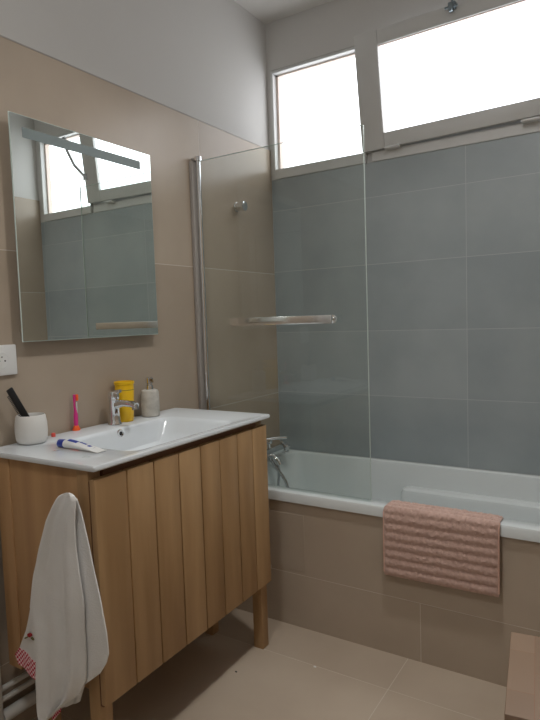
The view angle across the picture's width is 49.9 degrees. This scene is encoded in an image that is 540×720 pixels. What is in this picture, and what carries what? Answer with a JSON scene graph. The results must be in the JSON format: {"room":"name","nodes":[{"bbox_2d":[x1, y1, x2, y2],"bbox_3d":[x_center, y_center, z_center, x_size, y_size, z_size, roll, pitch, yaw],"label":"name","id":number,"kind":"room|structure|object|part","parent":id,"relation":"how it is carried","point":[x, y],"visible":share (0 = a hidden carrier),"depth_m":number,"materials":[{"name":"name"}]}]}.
{"room":"bathroom","nodes":[
{"label":"bathroom","id":0,"kind":"room"},
{"bbox_2d":[0,0,279,719],"bbox_3d":[-0.906,-0.226,1.792,0.200,2.768,3.700,1,5,32],"label":"wall","id":1,"kind":"structure","parent":0,"point":[203,60],"depth_m":2.36,"materials":[{"name":"beige tile"}]},
{"bbox_2d":[0,670,3,719],"bbox_3d":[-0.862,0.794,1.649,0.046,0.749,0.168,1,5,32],"label":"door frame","id":2,"kind":"structure","parent":1,"relation":"attached to","point":[1,699],"depth_m":1.72,"materials":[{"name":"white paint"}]},
{"bbox_2d":[0,344,16,375],"bbox_3d":[-0.808,0.001,1.754,0.011,0.092,0.092,1,5,32],"label":"power socket","id":3,"kind":"object","parent":1,"relation":"attached to","point":[8,360],"visible":1,"depth_m":1.77,"materials":[{"name":"white plastic"}]},
{"bbox_2d":[2,671,29,691],"bbox_3d":[-0.550,0.949,2.143,0.017,0.017,0.970,1,5,32],"label":"pipe","id":4,"kind":"object","parent":1,"relation":"attached to","point":[25,674],"visible":0.06,"depth_m":1.77,"materials":[{"name":"silver metal"}]},
{"bbox_2d":[2,678,34,701],"bbox_3d":[-0.549,0.982,2.146,0.017,0.017,0.970,1,5,32],"label":"pipe","id":5,"kind":"object","parent":1,"relation":"attached to","point":[31,681],"visible":0.06,"depth_m":1.78,"materials":[{"name":"silver metal"}]},
{"bbox_2d":[3,689,35,719],"bbox_3d":[-0.544,1.033,2.147,0.038,0.037,0.970,1,5,32],"label":"pipe","id":6,"kind":"object","parent":1,"relation":"attached to","point":[29,699],"visible":0.05,"depth_m":1.78,"materials":[{"name":"silver metal"}]},
{"bbox_2d":[7,111,157,341],"bbox_3d":[-0.623,-0.422,2.016,0.034,0.690,0.599,1,5,32],"label":"wall mirror","id":7,"kind":"object","parent":1,"relation":"attached to","point":[82,204],"visible":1,"depth_m":1.96,"materials":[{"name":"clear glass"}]},
{"bbox_2d":[0,35,270,150],"bbox_3d":[-0.891,-0.963,1.623,0.010,0.004,3.346,1,5,32],"label":"trim","id":8,"kind":"structure","parent":1,"relation":"attached to","point":[0,35],"depth_m":2.13,"materials":[{"name":"metal"}]},
{"bbox_2d":[233,201,247,211],"bbox_3d":[-0.139,-0.730,2.762,0.056,0.048,0.048,1,5,32],"label":"towel hook","id":9,"kind":"object","parent":1,"relation":"attached to","point":[241,206],"visible":1,"depth_m":2.75,"materials":[{"name":"silver metal"}]},
{"bbox_3d":[-0.128,-0.729,2.755,0.030,0.048,0.048,1,5,32],"label":"knob","id":10,"kind":"part","parent":9,"relation":"part of","materials":[{"name":"silver metal"}]},
{"bbox_2d":[266,436,289,487],"bbox_3d":[-0.013,0.557,2.857,0.232,0.367,0.294,1,5,32],"label":"mixer","id":11,"kind":"object","parent":1,"relation":"attached to","point":[283,446],"visible":0.42,"depth_m":2.83,"materials":[{"name":"silver metal"}]},
{"bbox_3d":[0.024,0.478,2.800,0.077,0.059,0.028,1,5,32],"label":"spout","id":12,"kind":"part","parent":11,"relation":"part of","materials":[{"name":"silver metal"}]},
{"bbox_3d":[0.068,0.438,2.940,0.067,0.065,0.050,1,5,32],"label":"handle","id":13,"kind":"part","parent":11,"relation":"part of","materials":[{"name":"silver metal"}]},
{"bbox_2d":[33,608,506,719],"bbox_3d":[0.025,1.199,1.259,2.012,0.060,3.370,1,5,32],"label":"floor","id":14,"kind":"structure","parent":0,"point":[349,680],"depth_m":1.98,"materials":[{"name":"tile"}]},
{"bbox_2d":[0,421,270,719],"bbox_3d":[-0.391,0.690,1.959,0.415,0.884,0.829,1,5,31],"label":"vanity cabinet","id":15,"kind":"object","parent":14,"relation":"on","point":[179,536],"visible":0.71,"depth_m":1.69,"materials":[{"name":"brown wood"}]},
{"bbox_3d":[-0.615,0.579,1.616,0.298,0.599,0.018,1,5,31],"label":"panel","id":16,"kind":"part","parent":15,"relation":"part of","materials":[{"name":"brown wood"}]},
{"bbox_3d":[-0.638,1.018,1.690,0.040,0.285,0.040,1,5,31],"label":"leg","id":17,"kind":"part","parent":15,"relation":"part of","materials":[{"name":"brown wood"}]},
{"bbox_3d":[-0.458,0.722,1.540,0.042,0.884,0.042,1,5,31],"label":"leg","id":18,"kind":"part","parent":15,"relation":"part of","materials":[{"name":"brown wood"}]},
{"bbox_2d":[0,408,269,471],"bbox_3d":[-0.416,0.279,1.940,0.464,0.092,0.848,1,5,31],"label":"washbasin","id":19,"kind":"object","parent":15,"relation":"in","point":[140,437],"visible":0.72,"depth_m":1.96,"materials":[{"name":"white ceramic"}]},
{"bbox_2d":[14,412,47,444],"bbox_3d":[-0.733,0.211,1.784,0.095,0.087,0.095,1,5,32],"label":"tumbler","id":20,"kind":"object","parent":19,"relation":"on","point":[31,430],"visible":0.98,"depth_m":1.75,"materials":[{"name":"white ceramic"}]},
{"bbox_2d":[6,387,29,416],"bbox_3d":[-0.751,0.163,1.772,0.010,0.167,0.099,1,5,38],"label":"comb","id":21,"kind":"object","parent":20,"relation":"in","point":[13,397],"visible":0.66,"depth_m":1.75,"materials":[{"name":"black plastic"}]},
{"bbox_2d":[72,394,79,430],"bbox_3d":[-0.660,0.177,1.970,0.027,0.122,0.027,1,5,32],"label":"toothbrush","id":22,"kind":"object","parent":19,"relation":"on","point":[76,427],"visible":1,"depth_m":1.97,"materials":[{"name":"pink plastic"}]},
{"bbox_3d":[-0.660,0.171,1.969,0.016,0.108,0.016,1,5,32],"label":"handle","id":23,"kind":"part","parent":22,"relation":"part of","materials":[{"name":"pink plastic"}]},
{"bbox_2d":[57,439,105,452],"bbox_3d":[-0.544,0.243,1.666,0.169,0.027,0.038,0,5,28],"label":"toothpaste tube","id":24,"kind":"object","parent":19,"relation":"on","point":[63,443],"visible":1,"depth_m":1.66,"materials":[{"name":"white plastic"}]},
{"bbox_2d":[67,439,91,446],"bbox_3d":[-0.536,0.241,1.665,0.095,0.023,0.027,0,5,28],"label":"print","id":25,"kind":"object","parent":24,"relation":"on","point":[70,442],"depth_m":1.66,"materials":[{"name":"paint"}]},
{"bbox_2d":[108,389,138,424],"bbox_3d":[-0.515,0.166,2.040,0.140,0.126,0.050,1,5,32],"label":"tap","id":26,"kind":"object","parent":19,"relation":"on","point":[115,403],"visible":1,"depth_m":2.04,"materials":[{"name":"silver metal"}]},
{"bbox_3d":[-0.548,0.120,2.057,0.056,0.036,0.041,1,5,32],"label":"lever","id":27,"kind":"part","parent":26,"relation":"part of","materials":[{"name":"silver metal"}]},
{"bbox_3d":[-0.502,0.155,2.031,0.103,0.034,0.028,1,5,32],"label":"spout","id":28,"kind":"part","parent":26,"relation":"part of","materials":[{"name":"silver metal"}]},
{"bbox_2d":[114,380,133,421],"bbox_3d":[-0.530,0.150,2.123,0.073,0.146,0.073,1,5,32],"label":"beaker","id":29,"kind":"object","parent":19,"relation":"on","point":[126,386],"visible":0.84,"depth_m":2.10,"materials":[{"name":"yellow plastic"}]},
{"bbox_2d":[141,377,159,416],"bbox_3d":[-0.458,0.139,2.219,0.070,0.150,0.069,1,5,32],"label":"soap dispenser","id":30,"kind":"object","parent":19,"relation":"on","point":[150,407],"visible":1,"depth_m":2.19,"materials":[{"name":"ceramic"}]},
{"bbox_3d":[-0.331,0.588,1.677,0.020,0.601,0.429,1,5,31],"label":"door","id":31,"kind":"part","parent":15,"relation":"part of","materials":[{"name":"brown wood"}]},
{"bbox_3d":[-0.260,0.264,1.840,0.038,0.026,0.735,1,5,31],"label":"rail","id":32,"kind":"part","parent":15,"relation":"part of","materials":[{"name":"brown wood"}]},
{"bbox_3d":[-0.239,0.958,2.340,0.040,0.285,0.040,1,5,31],"label":"leg","id":33,"kind":"part","parent":15,"relation":"part of","materials":[{"name":"brown wood"}]},
{"bbox_3d":[-0.115,0.556,2.030,0.020,0.601,0.393,1,5,31],"label":"door","id":34,"kind":"part","parent":15,"relation":"part of","materials":[{"name":"brown wood"}]},
{"bbox_3d":[-0.047,0.661,2.210,0.042,0.884,0.040,1,5,31],"label":"leg","id":35,"kind":"part","parent":15,"relation":"part of","materials":[{"name":"brown wood"}]},
{"bbox_3d":[-0.522,0.360,1.499,0.010,0.012,0.028,1,5,32],"label":"hook","id":36,"kind":"object","parent":15,"relation":"attached to","visible":0},
{"bbox_2d":[15,493,108,719],"bbox_3d":[-0.562,0.661,1.514,0.374,0.654,0.049,1,5,32],"label":"hand towel","id":37,"kind":"object","parent":36,"relation":"hanging from","point":[64,646],"visible":1,"depth_m":1.48,"materials":[{"name":"white fabric"}]},
{"bbox_2d":[267,449,539,542],"bbox_3d":[0.644,0.716,2.394,1.798,0.412,0.678,1,5,32],"label":"bathtub","id":38,"kind":"object","parent":14,"relation":"on","point":[324,480],"visible":0.26,"depth_m":2.62,"materials":[{"name":"white ceramic"}]},
{"bbox_2d":[189,125,371,500],"bbox_3d":[0.014,-0.167,2.326,0.789,1.398,0.074,1,5,32],"label":"screen","id":39,"kind":"object","parent":38,"relation":"on","point":[194,164],"visible":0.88,"depth_m":2.50,"materials":[{"name":"clear glass"}]},
{"bbox_2d":[383,500,502,596],"bbox_3d":[0.605,0.651,2.045,0.402,0.260,0.108,1,5,32],"label":"bath mat","id":40,"kind":"object","parent":38,"relation":"on","point":[454,548],"visible":0.98,"depth_m":2.00,"materials":[{"name":"pink fabric"}]},
{"bbox_3d":[1.007,0.723,2.484,0.920,0.252,0.085,1,5,32],"label":"armrest","id":41,"kind":"part","parent":38,"relation":"part of","materials":[{"name":"white ceramic"}]},
{"bbox_2d":[504,632,539,719],"bbox_3d":[0.710,0.921,1.256,0.360,0.450,0.330,0,4,25],"label":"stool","id":42,"kind":"object","parent":14,"relation":"on","point":[522,702],"visible":1,"depth_m":1.27,"materials":[{"name":"brown wood"}]},
{"bbox_2d":[234,0,332,23],"bbox_3d":[-0.076,-1.635,1.139,2.272,0.080,3.700,1,5,32],"label":"ceiling","id":43,"kind":"structure","parent":0,"point":[266,11],"depth_m":2.83,"materials":[{"name":"paint"}]},
{"bbox_2d":[236,499,539,686],"bbox_3d":[0.542,0.835,2.092,1.948,0.515,0.022,1,5,32],"label":"bathtub surround","id":44,"kind":"structure","parent":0,"point":[344,592],"depth_m":2.15,"materials":[{"name":"beige tile"}]},
{"bbox_2d":[269,510,304,571],"bbox_3d":[-0.052,0.735,2.444,0.450,0.233,0.002,1,5,32],"label":"access panel","id":45,"kind":"object","parent":44,"relation":"attached to","point":[287,546],"visible":0.42,"depth_m":2.37,"materials":[{"name":"beige tile"}]},
{"bbox_2d":[265,0,539,475],"bbox_3d":[0.930,-0.349,2.669,1.992,2.768,0.250,1,5,32],"label":"wall","id":46,"kind":"structure","parent":0,"point":[453,234],"depth_m":2.70,"materials":[{"name":"grey tile"}]},
{"bbox_2d":[270,47,366,179],"bbox_3d":[0.245,-1.214,2.908,0.518,0.548,0.072,1,5,32],"label":"window","id":47,"kind":"structure","parent":46,"relation":"in","point":[319,95],"depth_m":2.94,"materials":[{"name":"glass"}]},
{"bbox_3d":[0.268,-1.235,2.932,0.498,0.484,0.004,1,5,32],"label":"pane","id":48,"kind":"part","parent":47,"relation":"part of","materials":[{"name":"clear glass"}]},
{"bbox_2d":[354,0,539,162],"bbox_3d":[0.910,-1.268,2.412,1.166,0.682,0.162,1,5,32],"label":"window","id":49,"kind":"structure","parent":46,"relation":"in","point":[466,72],"depth_m":2.49,"materials":[{"name":"paint"}]}
]}

